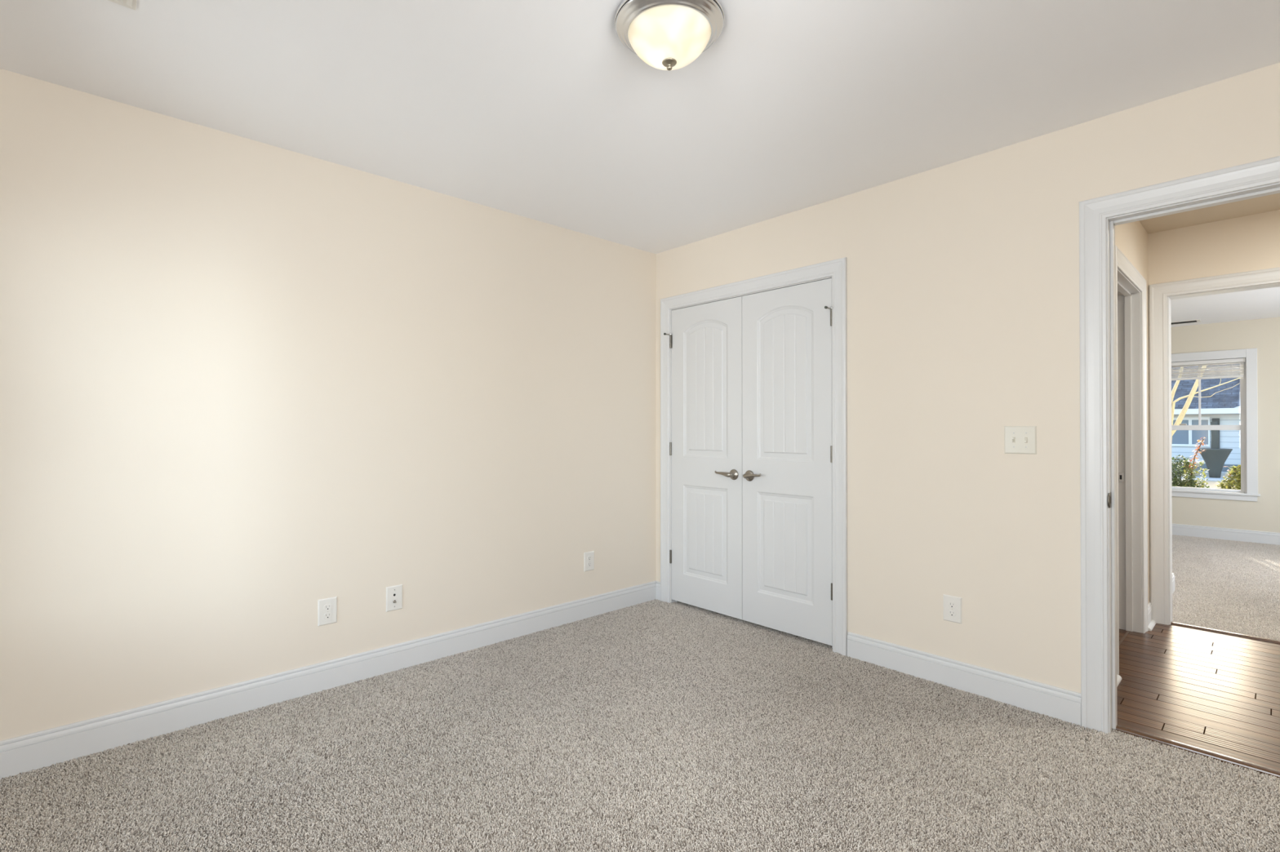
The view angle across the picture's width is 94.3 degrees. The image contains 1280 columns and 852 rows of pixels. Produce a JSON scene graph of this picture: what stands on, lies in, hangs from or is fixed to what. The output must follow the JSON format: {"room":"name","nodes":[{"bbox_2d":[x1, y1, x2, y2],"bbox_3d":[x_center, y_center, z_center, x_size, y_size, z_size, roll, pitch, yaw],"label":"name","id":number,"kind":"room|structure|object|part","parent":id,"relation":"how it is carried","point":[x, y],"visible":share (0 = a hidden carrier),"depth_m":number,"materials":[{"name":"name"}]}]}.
{"room":"empty bedroom","nodes":[
{"label":"empty bedroom","id":0,"kind":"room"},
{"bbox_2d":[0,68,656,741],"bbox_3d":[-1.243,0.016,3.019,3.835,2.488,0.115,0,0,-43],"label":"wall","id":1,"kind":"structure","parent":0,"point":[246,384],"depth_m":2.58,"materials":[{"name":"beige paint"}]},
{"bbox_2d":[317,596,337,626],"bbox_3d":[-1.444,0.857,2.743,0.081,0.121,0.008,0,0,-43],"label":"wall outlet","id":2,"kind":"object","parent":1,"relation":"attached to","point":[326,607],"visible":1,"depth_m":2.74,"materials":[{"name":"white plastic"}]},
{"bbox_2d":[324,612,332,619],"bbox_3d":[-1.442,0.877,2.741,0.034,0.028,0.002,0,0,-43],"label":"receptacle","id":3,"kind":"object","parent":2,"relation":"attached to","point":[327,615],"depth_m":2.74,"materials":[{"name":"white plastic"}]},
{"bbox_2d":[324,604,332,610],"bbox_3d":[-1.442,0.838,2.741,0.034,0.028,0.002,0,0,-43],"label":"receptacle","id":4,"kind":"object","parent":2,"relation":"attached to","point":[326,606],"depth_m":2.74,"materials":[{"name":"white plastic"}]},
{"bbox_2d":[0,581,656,779],"bbox_3d":[-1.203,1.159,2.962,3.586,0.142,0.014,0,0,-43],"label":"baseboard","id":5,"kind":"structure","parent":1,"relation":"attached to","point":[46,748],"depth_m":2.58,"materials":[{"name":"white wood"}]},
{"bbox_2d":[386,584,402,612],"bbox_3d":[-1.217,0.856,2.947,0.080,0.122,0.018,0,0,-43],"label":"cable plate","id":6,"kind":"object","parent":1,"relation":"attached to","point":[393,593],"visible":1,"depth_m":2.95,"materials":[{"name":"white plastic"}]},
{"bbox_2d":[583,551,594,572],"bbox_3d":[-0.324,0.864,3.790,0.081,0.121,0.008,0,0,-43],"label":"wall outlet","id":7,"kind":"object","parent":1,"relation":"attached to","point":[588,557],"visible":1,"depth_m":3.79,"materials":[{"name":"white plastic"}]},
{"bbox_2d":[0,534,1279,851],"bbox_3d":[2.723,1.241,3.223,9.697,0.061,5.007,0,0,-43],"label":"floor","id":8,"kind":"structure","parent":0,"point":[654,726],"depth_m":2.16,"materials":[{"name":"beige carpet"}]},
{"bbox_2d":[1119,631,1129,646],"bbox_3d":[2.598,1.216,3.236,0.815,0.012,0.013,0,0,-43],"label":"threshold","id":9,"kind":"object","parent":8,"relation":"on","point":[1126,634],"visible":0.36,"depth_m":3.39,"materials":[{"name":"brown wood"}]},
{"bbox_2d":[1115,724,1279,777],"bbox_3d":[2.168,1.206,2.098,0.045,0.019,0.781,0,0,-43],"label":"threshold","id":10,"kind":"object","parent":8,"relation":"on","point":[1261,769],"visible":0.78,"depth_m":2.19,"materials":[{"name":"brown wood"}]},
{"bbox_2d":[1170,622,1279,644],"bbox_3d":[3.529,1.212,3.365,0.045,0.020,0.773,0,0,-43],"label":"threshold","id":11,"kind":"object","parent":8,"relation":"on","point":[1171,623],"visible":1,"depth_m":3.46,"materials":[{"name":"brown wood"}]},
{"bbox_2d":[0,0,1279,253],"bbox_3d":[1.143,-1.284,1.766,5.600,0.150,5.215,0,0,-43],"label":"ceiling","id":12,"kind":"structure","parent":0,"point":[539,110],"depth_m":2.14,"materials":[{"name":"white paint"}]},
{"bbox_2d":[108,0,137,10],"bbox_3d":[-1.514,-1.230,1.633,0.200,0.012,0.150,0,0,-43],"label":"ceiling vent","id":13,"kind":"object","parent":12,"relation":"in","point":[131,4],"visible":1,"depth_m":1.72,"materials":[{"name":"white plastic"}]},
{"bbox_2d":[614,0,724,70],"bbox_3d":[0.089,-1.158,1.802,0.333,0.154,0.333,0,0,-26],"label":"ceiling light","id":14,"kind":"object","parent":12,"relation":"attached to","point":[665,34],"visible":1,"depth_m":1.73,"materials":[{"name":"white glass"}]},
{"bbox_2d":[655,62,1279,693],"bbox_3d":[1.457,0.015,2.853,0.115,2.488,3.815,0,0,-43],"label":"wall","id":15,"kind":"structure","parent":0,"point":[963,275],"depth_m":2.69,"materials":[{"name":"beige paint"}]},
{"bbox_2d":[655,580,660,600],"bbox_3d":[0.128,1.166,4.174,0.014,0.142,0.060,0,0,-43],"label":"baseboard","id":16,"kind":"structure","parent":15,"relation":"attached to","point":[657,583],"depth_m":4.16,"materials":[{"name":"white wood"}]},
{"bbox_2d":[663,296,742,619],"bbox_3d":[0.404,0.197,3.872,0.105,1.994,0.619,0,0,-43],"label":"door","id":17,"kind":"structure","parent":15,"relation":"in","point":[705,340],"depth_m":3.86,"materials":[{"name":"white wood"}]},
{"bbox_3d":[0.514,0.300,3.704,0.020,0.035,0.129,0,0,-43],"label":"lever","id":18,"kind":"part","parent":17,"relation":"part of","materials":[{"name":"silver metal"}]},
{"bbox_3d":[0.570,0.303,3.685,0.046,0.067,0.067,0,0,-43],"label":"lever handle","id":19,"kind":"part","parent":17,"relation":"part of","materials":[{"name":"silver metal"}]},
{"bbox_2d":[660,257,847,657],"bbox_3d":[0.662,0.186,3.689,0.134,2.156,1.387,0,0,-43],"label":"door frame","id":20,"kind":"structure","parent":15,"relation":"attached to","point":[835,269],"depth_m":3.21,"materials":[{"name":"white wood"}]},
{"bbox_2d":[742,278,833,645],"bbox_3d":[0.829,0.195,3.417,0.105,1.994,0.620,0,0,-43],"label":"door","id":21,"kind":"structure","parent":15,"relation":"in","point":[787,447],"depth_m":3.42,"materials":[{"name":"white wood"}]},
{"bbox_3d":[0.651,0.302,3.598,0.046,0.067,0.067,0,0,-43],"label":"lever handle","id":22,"kind":"part","parent":21,"relation":"part of","materials":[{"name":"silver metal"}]},
{"bbox_3d":[0.667,0.299,3.540,0.020,0.035,0.129,0,0,-43],"label":"lever","id":23,"kind":"part","parent":21,"relation":"part of","materials":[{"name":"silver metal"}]},
{"bbox_2d":[942,594,961,623],"bbox_3d":[1.454,0.852,2.762,0.008,0.121,0.081,0,0,-43],"label":"wall outlet","id":24,"kind":"object","parent":15,"relation":"attached to","point":[952,604],"visible":1,"depth_m":2.76,"materials":[{"name":"white plastic"}]},
{"bbox_2d":[947,609,955,617],"bbox_3d":[1.452,0.872,2.761,0.002,0.028,0.034,0,0,-43],"label":"receptacle","id":25,"kind":"object","parent":24,"relation":"attached to","point":[951,613],"depth_m":2.76,"materials":[{"name":"white plastic"}]},
{"bbox_2d":[947,601,955,608],"bbox_3d":[1.452,0.833,2.761,0.002,0.028,0.034,0,0,-43],"label":"receptacle","id":26,"kind":"object","parent":24,"relation":"attached to","point":[951,605],"depth_m":2.76,"materials":[{"name":"white plastic"}]},
{"bbox_2d":[847,631,1080,726],"bbox_3d":[1.442,1.158,2.768,0.014,0.142,1.006,0,0,-43],"label":"baseboard","id":27,"kind":"structure","parent":15,"relation":"attached to","point":[1064,704],"depth_m":2.69,"materials":[{"name":"white wood"}]},
{"bbox_2d":[1004,426,1036,454],"bbox_3d":[1.639,0.060,2.562,0.016,0.121,0.121,0,0,-43],"label":"light switch","id":28,"kind":"object","parent":15,"relation":"attached to","point":[1017,439],"visible":1,"depth_m":2.56,"materials":[{"name":"beige plastic"}]},
{"bbox_2d":[1079,155,1279,734],"bbox_3d":[2.162,0.172,2.098,0.152,2.167,0.964,0,0,-43],"label":"door frame","id":29,"kind":"structure","parent":15,"relation":"attached to","point":[1099,217],"depth_m":2.36,"materials":[{"name":"white wood"}]},
{"bbox_3d":[1.870,0.294,2.358,0.028,0.061,0.002,0,0,-43],"label":"strike plate","id":30,"kind":"part","parent":29,"relation":"part of","materials":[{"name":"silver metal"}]},
{"bbox_2d":[1115,221,1149,604],"bbox_3d":[2.484,0.030,3.131,1.765,2.462,0.112,0,0,-43],"label":"wall","id":31,"kind":"structure","parent":0,"point":[1131,238],"depth_m":3.48,"materials":[{"name":"beige paint"}]},
{"bbox_2d":[1116,674,1121,687],"bbox_3d":[2.094,1.157,2.662,0.534,0.142,0.032,0,0,-43],"label":"baseboard","id":32,"kind":"structure","parent":31,"relation":"attached to","point":[1118,677],"depth_m":2.80,"materials":[{"name":"white wood"}]},
{"bbox_2d":[1115,244,1147,675],"bbox_3d":[2.607,0.171,3.233,0.987,2.082,0.130,0,0,-43],"label":"door frame","id":33,"kind":"structure","parent":31,"relation":"attached to","point":[1131,299],"depth_m":3.50,"materials":[{"name":"white wood"}]},
{"bbox_3d":[2.874,0.306,3.542,0.002,0.056,0.024,0,0,-43],"label":"strike plate","id":34,"kind":"part","parent":33,"relation":"part of","materials":[{"name":"silver metal"}]},
{"bbox_2d":[1147,601,1155,631],"bbox_3d":[3.094,1.163,3.597,0.229,0.142,0.032,0,0,-43],"label":"baseboard","id":35,"kind":"structure","parent":31,"relation":"attached to","point":[1151,624],"depth_m":3.59,"materials":[{"name":"white wood"}]},
{"bbox_3d":[3.092,1.204,3.584,0.209,0.018,0.018,0,0,-43],"label":"shoe molding","id":36,"kind":"part","parent":35,"relation":"part of","materials":[{"name":"white wood"}]},
{"bbox_2d":[1147,209,1279,601],"bbox_3d":[3.230,-0.061,3.710,0.115,2.650,5.215,0,0,-43],"label":"wall","id":37,"kind":"structure","parent":0,"point":[1251,242],"depth_m":3.48,"materials":[{"name":"beige paint"}]},
{"bbox_2d":[1149,266,1279,625],"bbox_3d":[3.531,0.167,3.373,0.134,2.091,0.953,0,0,-43],"label":"door frame","id":38,"kind":"structure","parent":37,"relation":"attached to","point":[1161,295],"depth_m":3.64,"materials":[{"name":"white wood"}]},
{"bbox_2d":[1170,286,1279,327],"bbox_3d":[4.834,-1.260,5.164,4.205,0.250,4.460,0,0,-43],"label":"ceiling","id":39,"kind":"structure","parent":0,"point":[1260,304],"depth_m":5.62,"materials":[{"name":"white paint"}]},
{"bbox_2d":[1171,319,1200,324],"bbox_3d":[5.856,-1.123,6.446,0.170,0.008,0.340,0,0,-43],"label":"ceiling fan","id":40,"kind":"object","parent":39,"relation":"in","point":[1196,320],"visible":0.59,"depth_m":6.38,"materials":[{"name":"black plastic"}]},
{"bbox_2d":[1171,316,1279,533],"bbox_3d":[6.361,-0.045,6.515,0.120,2.650,4.360,0,0,-43],"label":"wall","id":41,"kind":"structure","parent":0,"point":[1263,335],"depth_m":6.26,"materials":[{"name":"beige paint"}]},
{"bbox_2d":[1171,348,1260,502],"bbox_3d":[6.237,-0.011,6.622,0.154,1.618,0.945,0,0,-43],"label":"window","id":42,"kind":"structure","parent":41,"relation":"in","point":[1248,427],"depth_m":6.37,"materials":[{"name":"white wood"}]},
{"bbox_3d":[6.253,0.350,6.624,0.026,0.720,0.694,0,0,-43],"label":"sash","id":43,"kind":"part","parent":42,"relation":"part of","materials":[{"name":"white plastic"}]},
{"bbox_2d":[1171,357,1245,380],"bbox_3d":[6.229,-0.511,6.603,0.053,0.432,0.715,0,0,-43],"label":"window blind","id":44,"kind":"object","parent":42,"relation":"attached to","point":[1231,374],"visible":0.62,"depth_m":6.54,"materials":[{"name":"white plastic"}]},
{"bbox_3d":[6.229,-0.533,6.607,0.048,0.023,0.690,0,0,-43],"label":"rail","id":45,"kind":"part","parent":44,"relation":"part of","materials":[{"name":"white plastic"}]},
{"bbox_3d":[6.272,-0.341,6.646,0.024,0.733,0.694,0,0,-43],"label":"sash","id":46,"kind":"part","parent":42,"relation":"part of","materials":[{"name":"white plastic"}]},
{"bbox_3d":[6.237,0.729,6.618,0.154,0.022,0.945,0,0,-43],"label":"sill","id":47,"kind":"part","parent":42,"relation":"part of","materials":[{"name":"white wood"}]},
{"bbox_2d":[1172,523,1279,545],"bbox_3d":[6.274,1.179,6.503,0.014,0.142,4.250,0,0,-43],"label":"baseboard","id":48,"kind":"structure","parent":41,"relation":"attached to","point":[1246,535],"depth_m":6.41,"materials":[{"name":"white wood"}]},
{"bbox_3d":[4.052,-0.048,5.994,4.205,2.650,2.170,0,0,-43],"label":"wall","id":49,"kind":"structure","parent":0,"visible":0},
{"bbox_2d":[1172,573,1174,593],"bbox_3d":[3.618,1.165,4.086,0.975,0.142,0.014,0,0,-43],"label":"baseboard","id":50,"kind":"structure","parent":49,"relation":"attached to","point":[1173,575],"depth_m":4.35,"materials":[{"name":"white wood"}]},
{"label":"outside","id":51,"kind":"structure","parent":0,"visible":0},
{"bbox_2d":[1172,480,1238,489],"bbox_3d":[29.657,1.901,28.384,63.800,0.200,85.000,0,0,-43],"label":"ground","id":52,"kind":"structure","parent":51,"point":[1211,483],"depth_m":17.71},
{"bbox_2d":[1171,437,1209,488],"bbox_3d":[6.925,0.914,7.687,0.478,1.550,0.792,0,0,-28],"label":"shrub","id":53,"kind":"object","parent":52,"relation":"on","point":[1188,482],"visible":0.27,"depth_m":7.56,"materials":[{"name":"green plant"}]},
{"bbox_2d":[1173,475,1235,481],"bbox_3d":[19.160,1.736,19.260,2.000,0.030,12.000,0,0,-43],"label":"path","id":54,"kind":"structure","parent":52,"relation":"on","point":[1213,479],"depth_m":19.40,"materials":[{"name":"concrete"}]},
{"bbox_2d":[1177,461,1194,475],"bbox_3d":[18.958,1.494,20.632,0.468,0.561,0.540,0,0,-20],"label":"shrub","id":55,"kind":"object","parent":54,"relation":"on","point":[1182,468],"visible":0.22,"depth_m":20.65,"materials":[{"name":"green plant"}]},
{"bbox_2d":[1198,421,1232,478],"bbox_3d":[19.193,0.801,19.816,0.860,1.905,0.860,0,0,-43],"label":"planter","id":56,"kind":"object","parent":54,"relation":"on","point":[1215,457],"visible":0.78,"depth_m":19.69,"materials":[{"name":"grey plastic"}]},
{"bbox_3d":[19.193,0.352,19.818,0.200,1.007,0.201,0,0,-43],"label":"stem","id":57,"kind":"part","parent":56,"relation":"part of","materials":[{"name":"grey plastic"}]},
{"bbox_3d":[19.193,1.254,19.813,0.860,1.000,0.860,0,0,-43],"label":"pot","id":58,"kind":"part","parent":56,"relation":"part of","materials":[{"name":"grey plastic"}]},
{"bbox_2d":[1171,366,1239,444],"bbox_3d":[8.242,-0.133,8.691,0.150,3.654,1.253,0,0,-43],"label":"bare tree","id":59,"kind":"object","parent":52,"relation":"on","point":[1182,414],"visible":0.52,"depth_m":8.82,"materials":[{"name":"yellow plant"}]},
{"bbox_2d":[1171,364,1240,477],"bbox_3d":[22.337,-0.711,24.295,9.100,4.980,14.000,0,0,-43],"label":"house","id":60,"kind":"structure","parent":52,"relation":"on","point":[1224,407],"depth_m":21.38,"materials":[{"name":"blue"}]},
{"bbox_3d":[19.715,0.224,22.014,0.020,0.885,0.945,0,0,-43],"label":"pane","id":61,"kind":"part","parent":60,"relation":"part of","materials":[{"name":"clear glass"}]},
{"bbox_3d":[20.243,0.220,21.448,0.020,0.885,0.430,0,0,-43],"label":"pane","id":62,"kind":"part","parent":60,"relation":"part of","materials":[{"name":"clear glass"}]},
{"bbox_2d":[1212,418,1219,448],"bbox_3d":[20.521,0.269,21.144,0.050,1.085,0.193,0,0,-43],"label":"shutter","id":63,"kind":"object","parent":60,"relation":"hanging from","point":[1213,420],"depth_m":21.08,"materials":[{"name":"grey paint"}]},
{"bbox_2d":[1213,464,1240,489],"bbox_3d":[7.311,1.061,7.208,0.350,1.249,0.481,0,0,-43],"label":"shrub","id":64,"kind":"object","parent":52,"relation":"on","point":[1230,482],"visible":0.34,"depth_m":7.23,"materials":[{"name":"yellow plant"}]}
]}

